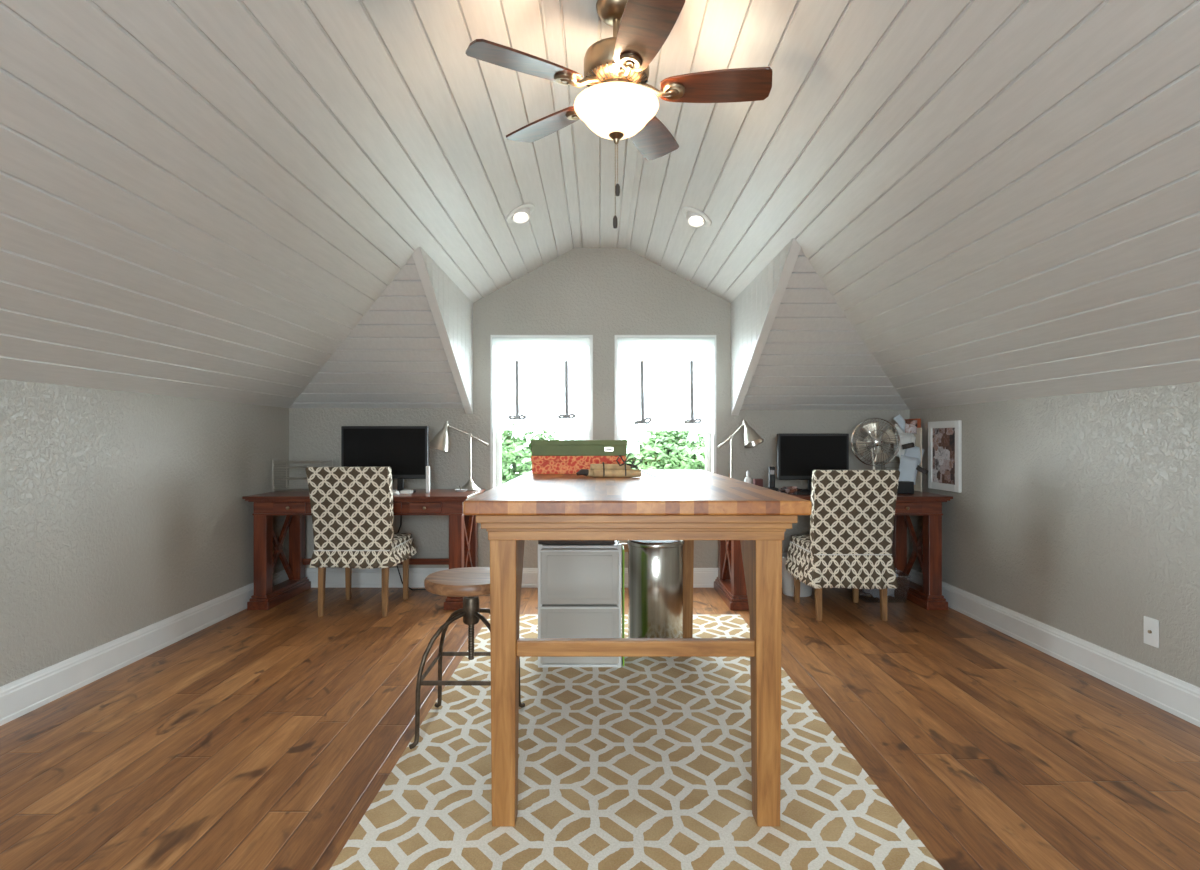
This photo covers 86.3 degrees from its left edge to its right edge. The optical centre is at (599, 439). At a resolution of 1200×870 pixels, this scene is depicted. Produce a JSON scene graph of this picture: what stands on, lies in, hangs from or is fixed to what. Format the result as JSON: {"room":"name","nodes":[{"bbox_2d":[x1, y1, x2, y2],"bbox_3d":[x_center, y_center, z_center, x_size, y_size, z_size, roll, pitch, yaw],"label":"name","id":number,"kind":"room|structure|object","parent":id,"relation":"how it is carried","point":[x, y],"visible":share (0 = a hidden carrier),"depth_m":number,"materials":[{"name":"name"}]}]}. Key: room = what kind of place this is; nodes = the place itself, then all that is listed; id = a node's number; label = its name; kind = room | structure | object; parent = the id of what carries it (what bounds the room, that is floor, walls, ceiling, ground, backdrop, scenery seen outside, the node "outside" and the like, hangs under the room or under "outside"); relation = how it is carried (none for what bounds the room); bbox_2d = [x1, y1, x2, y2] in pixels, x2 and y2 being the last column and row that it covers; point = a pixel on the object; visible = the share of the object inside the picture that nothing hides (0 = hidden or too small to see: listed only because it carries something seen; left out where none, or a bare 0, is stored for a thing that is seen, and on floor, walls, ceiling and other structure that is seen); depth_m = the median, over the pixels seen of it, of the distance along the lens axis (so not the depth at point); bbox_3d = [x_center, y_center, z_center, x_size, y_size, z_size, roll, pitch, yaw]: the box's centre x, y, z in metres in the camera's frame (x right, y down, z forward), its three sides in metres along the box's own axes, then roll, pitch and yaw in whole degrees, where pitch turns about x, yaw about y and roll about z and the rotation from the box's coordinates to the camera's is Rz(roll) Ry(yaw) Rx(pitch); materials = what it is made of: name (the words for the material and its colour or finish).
{"room":"home office","nodes":[
{"label":"home office","id":0,"kind":"room"},
{"bbox_2d":[0,379,288,686],"bbox_3d":[-2.480,0.416,1.560,0.140,1.445,7.120,0,0,0],"label":"wall","id":1,"kind":"structure","parent":0,"point":[122,513],"depth_m":3.18,"materials":[{"name":"paint"}]},
{"bbox_2d":[0,570,288,725],"bbox_3d":[-2.399,1.065,1.480,0.022,0.148,6.960,0,0,0],"label":"baseboard","id":2,"kind":"structure","parent":1,"relation":"attached to","point":[19,697],"depth_m":3.13,"materials":[{"name":"paint"}]},
{"bbox_2d":[420,246,472,406],"bbox_3d":[-0.987,-0.656,4.235,0.005,0.851,1.470,0,0,0],"label":"wall","id":3,"kind":"structure","parent":0,"point":[456,308],"depth_m":4.43,"materials":[{"name":"white paint"}]},
{"bbox_2d":[412,247,472,413],"bbox_3d":[-1.013,-0.629,4.233,0.058,0.854,1.454,0,0,0],"label":"trim","id":4,"kind":"structure","parent":3,"relation":"attached to","point":[418,258],"depth_m":4.08,"materials":[{"name":"paint"}]},
{"bbox_2d":[289,247,909,567],"bbox_3d":[-0.005,-0.200,5.040,4.810,2.677,0.160,0,0,0],"label":"wall","id":5,"kind":"structure","parent":0,"point":[602,293],"depth_m":4.96,"materials":[{"name":"paint"}]},
{"bbox_2d":[490,335,592,488],"bbox_3d":[-0.452,-0.138,5.020,0.791,1.350,0.180,0,0,0],"label":"window","id":6,"kind":"structure","parent":5,"relation":"in","point":[588,433],"depth_m":4.95,"materials":[{"name":"paint"}]},
{"bbox_2d":[492,337,589,438],"bbox_3d":[-0.455,-0.396,4.918,0.759,0.783,0.059,0,0,0],"label":"shade","id":7,"kind":"object","parent":6,"relation":"attached to","point":[538,382],"visible":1,"depth_m":4.92,"materials":[{"name":"white fabric"}]},
{"bbox_2d":[306,568,907,587],"bbox_3d":[-0.005,1.065,4.949,4.766,0.148,0.022,0,0,0],"label":"baseboard","id":8,"kind":"structure","parent":5,"relation":"attached to","point":[335,577],"depth_m":4.94,"materials":[{"name":"paint"}]},
{"bbox_2d":[615,335,715,472],"bbox_3d":[0.506,-0.138,5.020,0.787,1.350,0.180,0,0,0],"label":"window","id":9,"kind":"structure","parent":5,"relation":"in","point":[707,435],"depth_m":4.95,"materials":[{"name":"paint"}]},
{"bbox_2d":[617,337,714,442],"bbox_3d":[0.507,-0.381,4.918,0.755,0.814,0.058,0,0,0],"label":"shade","id":10,"kind":"object","parent":9,"relation":"attached to","point":[665,383],"visible":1,"depth_m":4.92,"materials":[{"name":"white fabric"}]},
{"bbox_2d":[0,0,1199,409],"bbox_3d":[-0.006,-0.860,1.490,4.871,1.274,6.980,0,0,0],"label":"ceiling","id":11,"kind":"structure","parent":0,"point":[983,201],"depth_m":2.37,"materials":[{"name":"white wood"}]},
{"bbox_2d":[506,203,534,223],"bbox_3d":[-0.470,-1.335,3.770,0.170,0.099,0.192,0,0,0],"label":"recessed light","id":12,"kind":"object","parent":11,"relation":"in","point":[522,213],"visible":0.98,"depth_m":3.74,"materials":[{"name":"paint"}]},
{"bbox_2d":[466,0,772,228],"bbox_3d":[0.080,-1.105,2.175,0.991,0.766,1.005,0,0,0],"label":"ceiling fan","id":13,"kind":"object","parent":11,"relation":"hanging from","point":[618,103],"visible":1,"depth_m":2.11,"materials":[{"name":"brown wood"}]},
{"bbox_2d":[682,207,711,226],"bbox_3d":[0.561,-1.293,3.710,0.170,0.099,0.192,0,0,0],"label":"recessed light","id":14,"kind":"object","parent":11,"relation":"in","point":[694,217],"visible":0.98,"depth_m":3.68,"materials":[{"name":"paint"}]},
{"bbox_2d":[0,588,1199,869],"bbox_3d":[-0.005,1.199,1.485,5.110,0.120,7.270,0,0,0],"label":"floor","id":15,"kind":"structure","parent":0,"point":[252,739],"depth_m":2.41,"materials":[{"name":"brown wood"}]},
{"bbox_2d":[305,467,416,616],"bbox_3d":[-1.595,0.655,4.345,0.565,0.968,0.647,0,0,0],"label":"chair","id":16,"kind":"object","parent":15,"relation":"on","point":[352,507],"visible":1,"depth_m":4.09,"materials":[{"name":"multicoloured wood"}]},
{"bbox_2d":[242,489,484,609],"bbox_3d":[-1.633,0.757,4.598,1.500,0.763,0.675,0,0,0],"label":"desk","id":17,"kind":"object","parent":15,"relation":"on","point":[463,529],"visible":0.69,"depth_m":4.32,"materials":[{"name":"brown wood"}]},
{"bbox_2d":[273,459,332,490],"bbox_3d":[-2.160,0.255,4.660,0.343,0.241,0.204,0,0,0],"label":"wire rack","id":18,"kind":"object","parent":17,"relation":"on","point":[286,462],"visible":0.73,"depth_m":4.56,"materials":[{"name":"silver metal"}]},
{"bbox_2d":[273,470,306,479],"bbox_3d":[-2.160,0.250,4.660,0.342,0.066,0.203,0,0,0],"label":"wire tray","id":19,"kind":"object","parent":18,"relation":"on","point":[273,470],"depth_m":4.56,"materials":[{"name":"silver metal"}]},
{"bbox_2d":[273,486,308,490],"bbox_3d":[-2.160,0.332,4.660,0.342,0.066,0.203,0,0,0],"label":"wire tray","id":20,"kind":"object","parent":18,"relation":"on","point":[273,486],"depth_m":4.60,"materials":[{"name":"silver metal"}]},
{"bbox_2d":[273,463,319,467],"bbox_3d":[-2.160,0.168,4.660,0.342,0.066,0.203,0,0,0],"label":"wire tray","id":21,"kind":"object","parent":18,"relation":"on","point":[273,463],"depth_m":4.56,"materials":[{"name":"silver metal"}]},
{"bbox_2d":[341,426,428,492],"bbox_3d":[-1.537,0.138,4.620,0.617,0.475,0.210,0,0,0],"label":"monitor","id":22,"kind":"object","parent":17,"relation":"on","point":[404,449],"visible":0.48,"depth_m":4.56,"materials":[{"name":"black plastic"}]},
{"bbox_2d":[400,490,412,493],"bbox_3d":[-1.360,0.364,4.500,0.072,0.022,0.090,0,0,-6],"label":"box","id":23,"kind":"object","parent":17,"relation":"on","point":[401,491],"visible":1,"depth_m":4.46,"materials":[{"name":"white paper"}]},
{"bbox_2d":[397,515,425,589],"bbox_3d":[-1.432,0.823,4.840,0.265,0.629,0.089,0,0,0],"label":"power cable","id":24,"kind":"object","parent":17,"relation":"hanging from","point":[401,515],"visible":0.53,"depth_m":4.84,"materials":[{"name":"black rubber"}]},
{"bbox_2d":[426,466,429,492],"bbox_3d":[-1.226,0.281,4.560,0.026,0.190,0.030,0,0,0],"label":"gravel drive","id":25,"kind":"object","parent":17,"relation":"on","point":[427,467],"visible":1,"depth_m":4.54,"materials":[{"name":"white plastic"}]},
{"bbox_2d":[429,421,487,490],"bbox_3d":[-1.059,0.116,4.786,0.446,0.520,0.162,0,0,-10],"label":"desk lamp","id":26,"kind":"object","parent":17,"relation":"on","point":[440,441],"visible":0.92,"depth_m":4.75,"materials":[{"name":"silver metal"}]},
{"bbox_2d":[454,486,467,491],"bbox_3d":[-1.011,0.354,4.660,0.096,0.043,0.096,0,0,0],"label":"dish","id":27,"kind":"object","parent":17,"relation":"on","point":[460,489],"visible":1,"depth_m":4.65,"materials":[{"name":"white ceramic"}]},
{"bbox_2d":[330,615,943,869],"bbox_3d":[0.097,1.133,2.800,1.617,0.010,2.680,0,0,0],"label":"area rug","id":28,"kind":"object","parent":15,"relation":"on","point":[644,763],"visible":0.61,"depth_m":2.09,"materials":[{"name":"fabric"}]},
{"bbox_2d":[409,567,524,748],"bbox_3d":[-0.507,0.830,2.520,0.382,0.595,0.382,0,0,0],"label":"stool","id":29,"kind":"object","parent":28,"relation":"on","point":[469,583],"visible":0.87,"depth_m":2.46,"materials":[{"name":"brown wood"}]},
{"bbox_2d":[538,540,620,667],"bbox_3d":[-0.101,0.823,3.352,0.414,0.610,0.396,0,0,0],"label":"filing cabinet","id":30,"kind":"object","parent":28,"relation":"on","point":[579,585],"visible":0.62,"depth_m":3.16,"materials":[{"name":"white plastic"}]},
{"bbox_2d":[538,540,614,543],"bbox_3d":[-0.117,0.491,3.351,0.384,0.052,0.358,0,0,0],"label":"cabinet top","id":31,"kind":"object","parent":30,"relation":"on","point":[539,541],"visible":0.23,"depth_m":3.17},
{"bbox_2d":[622,545,623,665],"bbox_3d":[0.118,0.838,3.260,0.008,0.580,0.140,0,0,0],"label":"cutting mat","id":32,"kind":"object","parent":28,"relation":"on","point":[622,545],"visible":0.8,"depth_m":3.24,"materials":[{"name":"green plastic"}]},
{"bbox_2d":[463,470,811,826],"bbox_3d":[0.107,0.651,2.785,0.999,0.954,1.910,0,0,0],"label":"table","id":33,"kind":"object","parent":28,"relation":"on","point":[688,506],"visible":0.95,"depth_m":1.86,"materials":[{"name":"brown wood"}]},
{"bbox_2d":[531,456,625,473],"bbox_3d":[-0.110,0.128,3.445,0.485,0.092,0.350,0,0,0],"label":"storage box","id":34,"kind":"object","parent":33,"relation":"on","point":[540,464],"visible":0.57,"depth_m":3.27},
{"bbox_2d":[531,440,627,455],"bbox_3d":[-0.107,0.041,3.443,0.496,0.081,0.354,0,0,0],"label":"storage box","id":35,"kind":"object","parent":34,"relation":"on","point":[538,447],"visible":1,"depth_m":3.27,"materials":[{"name":"green cardboard"}]},
{"bbox_2d":[576,452,662,477],"bbox_3d":[0.095,0.113,2.976,0.403,0.119,0.115,0,0,7],"label":"fabric bundle","id":36,"kind":"object","parent":33,"relation":"on","point":[596,470],"visible":1,"depth_m":2.96,"materials":[{"name":"beige fabric"}]},
{"bbox_2d":[627,540,683,637],"bbox_3d":[0.303,0.827,3.500,0.314,0.602,0.314,0,0,0],"label":"trash can","id":37,"kind":"object","parent":28,"relation":"on","point":[655,567],"visible":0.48,"depth_m":3.37,"materials":[{"name":"silver metal"}]},
{"bbox_2d":[782,553,811,596],"bbox_3d":[1.460,0.998,4.740,0.266,0.283,0.266,0,0,0],"label":"wastebasket","id":38,"kind":"object","parent":15,"relation":"on","point":[787,579],"visible":0.4,"depth_m":4.67,"materials":[{"name":"white plastic"}]},
{"bbox_2d":[714,489,952,609],"bbox_3d":[1.602,0.757,4.598,1.500,0.763,0.675,0,0,0],"label":"desk","id":39,"kind":"object","parent":15,"relation":"on","point":[730,584],"visible":0.52,"depth_m":4.34,"materials":[{"name":"brown wood"}]},
{"bbox_2d":[718,419,762,477],"bbox_3d":[1.048,0.107,4.762,0.327,0.537,0.162,0,0,32],"label":"desk lamp","id":40,"kind":"object","parent":39,"relation":"on","point":[752,438],"visible":0.66,"depth_m":4.76,"materials":[{"name":"silver metal"}]},
{"bbox_2d":[744,471,750,483],"bbox_3d":[1.091,0.300,4.720,0.052,0.150,0.052,0,0,0],"label":"pump bottle","id":41,"kind":"object","parent":39,"relation":"on","point":[747,479],"visible":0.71,"depth_m":4.71,"materials":[{"name":"white plastic"}]},
{"bbox_2d":[753,479,762,486],"bbox_3d":[1.180,0.333,4.780,0.060,0.085,0.060,0,0,0],"label":"box","id":42,"kind":"object","parent":39,"relation":"on","point":[759,482],"visible":0.54,"depth_m":4.75,"materials":[{"name":"red cardboard"}]},
{"bbox_2d":[765,467,778,491],"bbox_3d":[1.227,0.283,4.580,0.085,0.185,0.100,0,0,0],"label":"cordless phone","id":43,"kind":"object","parent":39,"relation":"on","point":[771,470],"visible":0.73,"depth_m":4.57,"materials":[{"name":"black plastic"}]},
{"bbox_2d":[777,486,801,493],"bbox_3d":[1.319,0.349,4.467,0.178,0.053,0.118,0,0,0],"label":"crumpled paper","id":44,"kind":"object","parent":39,"relation":"on","point":[789,490],"visible":0.91,"depth_m":4.44,"materials":[{"name":"brown paper"}]},
{"bbox_2d":[793,491,810,494],"bbox_3d":[1.530,0.366,4.420,0.380,0.019,0.120,0,0,0],"label":"keyboard","id":45,"kind":"object","parent":39,"relation":"on","point":[798,492],"visible":0.33,"depth_m":4.37,"materials":[{"name":"black plastic"}]},
{"bbox_2d":[777,434,848,490],"bbox_3d":[1.534,0.164,4.660,0.512,0.422,0.210,0,0,0],"label":"monitor","id":46,"kind":"object","parent":39,"relation":"on","point":[798,455],"visible":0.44,"depth_m":4.60,"materials":[{"name":"black plastic"}]},
{"bbox_2d":[851,418,899,469],"bbox_3d":[1.987,0.107,4.616,0.284,0.537,0.234,0,0,39],"label":"desk fan","id":47,"kind":"object","parent":39,"relation":"on","point":[872,441],"visible":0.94,"depth_m":4.61,"materials":[{"name":"silver metal"}]},
{"bbox_2d":[897,481,913,493],"bbox_3d":[2.123,0.333,4.500,0.124,0.085,0.100,0,0,0],"label":"speaker box","id":48,"kind":"object","parent":39,"relation":"on","point":[904,487],"visible":0.56,"depth_m":4.45,"materials":[{"name":"black plastic"}]},
{"bbox_2d":[907,419,920,427],"bbox_3d":[2.364,0.108,4.840,0.044,0.535,0.170,0,0,0],"label":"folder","id":49,"kind":"object","parent":39,"relation":"on","point":[918,420],"visible":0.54,"depth_m":4.75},
{"bbox_2d":[914,428,921,491],"bbox_3d":[2.336,0.143,4.778,0.008,0.465,0.256,0,0,0],"label":"board","id":50,"kind":"object","parent":39,"relation":"on","point":[918,486],"visible":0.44,"depth_m":4.67,"materials":[{"name":"beige wood"}]},
{"bbox_3d":[2.180,0.235,4.725,0.180,0.281,0.110,0,0,0],"label":"letter sorter","id":51,"kind":"object","parent":39,"relation":"on","visible":0},
{"bbox_2d":[894,424,913,449],"bbox_3d":[2.254,-0.015,4.746,0.159,0.211,0.041,0,0,3],"label":"paper sheet","id":52,"kind":"object","parent":51,"relation":"in","point":[897,426],"visible":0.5,"depth_m":4.75,"materials":[{"name":"white paper"}]},
{"bbox_2d":[896,435,912,459],"bbox_3d":[2.243,0.073,4.691,0.148,0.213,0.039,0,0,3],"label":"paper sheet","id":53,"kind":"object","parent":51,"relation":"in","point":[906,439],"visible":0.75,"depth_m":4.70,"materials":[{"name":"white paper"}]},
{"bbox_2d":[905,419,916,433],"bbox_3d":[2.275,-0.099,4.681,0.094,0.107,0.027,0,0,5],"label":"photo card","id":54,"kind":"object","parent":53,"relation":"on","point":[910,425],"visible":1,"depth_m":4.68,"materials":[{"name":"paper"}]},
{"bbox_2d":[894,432,915,456],"bbox_3d":[2.250,0.044,4.721,0.173,0.206,0.040,0,0,3],"label":"paper sheet","id":55,"kind":"object","parent":51,"relation":"in","point":[900,434],"visible":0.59,"depth_m":4.73,"materials":[{"name":"white paper"}]},
{"bbox_2d":[893,414,904,432],"bbox_3d":[2.227,-0.122,4.719,0.121,0.138,0.016,0,0,14],"label":"leaflet","id":56,"kind":"object","parent":55,"relation":"on","point":[899,419],"visible":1,"depth_m":4.72,"materials":[{"name":"paper"}]},
{"bbox_2d":[902,442,923,464],"bbox_3d":[2.271,0.130,4.640,0.200,0.226,0.081,0,0,-3],"label":"paper sheet","id":57,"kind":"object","parent":51,"relation":"in","point":[915,451],"depth_m":4.66,"materials":[{"name":"white paper"}]},
{"bbox_2d":[899,455,927,484],"bbox_3d":[2.253,0.217,4.622,0.217,0.220,0.057,0,0,3],"label":"paper sheet","id":58,"kind":"object","parent":51,"relation":"in","point":[908,465],"depth_m":4.63,"materials":[{"name":"white paper"}]},
{"bbox_2d":[785,470,899,620],"bbox_3d":[1.588,0.663,4.255,0.565,0.952,0.648,0,0,0],"label":"chair","id":59,"kind":"object","parent":15,"relation":"on","point":[848,544],"visible":1,"depth_m":4.00,"materials":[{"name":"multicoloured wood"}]},
{"bbox_3d":[2.000,1.040,4.580,0.343,0.197,0.287,0,0,2],"label":"plastic bin","id":60,"kind":"object","parent":15,"relation":"on","visible":0},
{"bbox_2d":[862,574,897,598],"bbox_3d":[1.994,0.991,4.575,0.234,0.279,0.208,0,0,-33],"label":"folded fabric","id":61,"kind":"object","parent":60,"relation":"in","point":[890,591],"visible":0.18,"depth_m":4.53,"materials":[{"name":"fabric"}]},
{"bbox_2d":[731,239,792,409],"bbox_3d":[1.018,-0.649,4.165,0.005,0.863,1.610,0,0,0],"label":"wall","id":62,"kind":"structure","parent":0,"point":[749,309],"depth_m":4.34,"materials":[{"name":"white paint"}]},
{"bbox_2d":[731,239,800,415],"bbox_3d":[1.044,-0.623,4.163,0.058,0.867,1.594,0,0,0],"label":"trim","id":63,"kind":"structure","parent":62,"relation":"attached to","point":[793,253],"depth_m":3.98,"materials":[{"name":"paint"}]},
{"bbox_2d":[910,382,1199,687],"bbox_3d":[2.470,0.423,1.560,0.140,1.432,7.120,0,0,0],"label":"wall","id":64,"kind":"structure","parent":0,"point":[1078,515],"depth_m":3.16,"materials":[{"name":"paint"}]},
{"bbox_2d":[928,420,961,492],"bbox_3d":[2.387,0.109,4.440,0.022,0.480,0.400,0,0,0],"label":"framed collage","id":65,"kind":"object","parent":64,"relation":"attached to","point":[944,437],"visible":1,"depth_m":4.42,"materials":[{"name":"white paper"}]},
{"bbox_2d":[908,569,1199,726],"bbox_3d":[2.389,1.065,1.480,0.022,0.148,6.960,0,0,0],"label":"baseboard","id":66,"kind":"structure","parent":64,"relation":"attached to","point":[1180,698],"depth_m":3.14,"materials":[{"name":"paint"}]},
{"bbox_2d":[1144,616,1158,647],"bbox_3d":[2.393,0.834,2.783,0.015,0.120,0.074,0,0,0],"label":"wall plate","id":67,"kind":"object","parent":64,"relation":"attached to","point":[1151,626],"visible":1,"depth_m":2.78,"materials":[{"name":"white plastic"}]},
{"label":"outside","id":68,"kind":"structure","parent":0,"visible":0},
{"bbox_3d":[0.000,3.989,32.800,60.000,0.100,54.400,0,0,0],"label":"ground","id":69,"kind":"structure","parent":68,"visible":0},
{"bbox_2d":[501,423,559,483],"bbox_3d":[-0.897,1.866,8.126,1.768,4.156,1.835,0,0,0],"label":"tree","id":70,"kind":"object","parent":69,"relation":"on","point":[514,452],"visible":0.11,"depth_m":7.66,"materials":[{"name":"green plant"}]},
{"bbox_2d":[564,424,637,458],"bbox_3d":[0.042,1.800,10.810,2.027,4.288,2.119,0,0,24],"label":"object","id":71,"kind":"object","parent":69,"relation":"on","point":[579,435],"visible":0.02,"depth_m":10.51,"materials":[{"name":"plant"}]},
{"bbox_2d":[627,430,704,469],"bbox_3d":[0.955,1.823,8.314,1.931,4.240,1.840,0,0,0],"label":"tree","id":72,"kind":"object","parent":69,"relation":"on","point":[669,450],"visible":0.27,"depth_m":7.76,"materials":[{"name":"green plant"}]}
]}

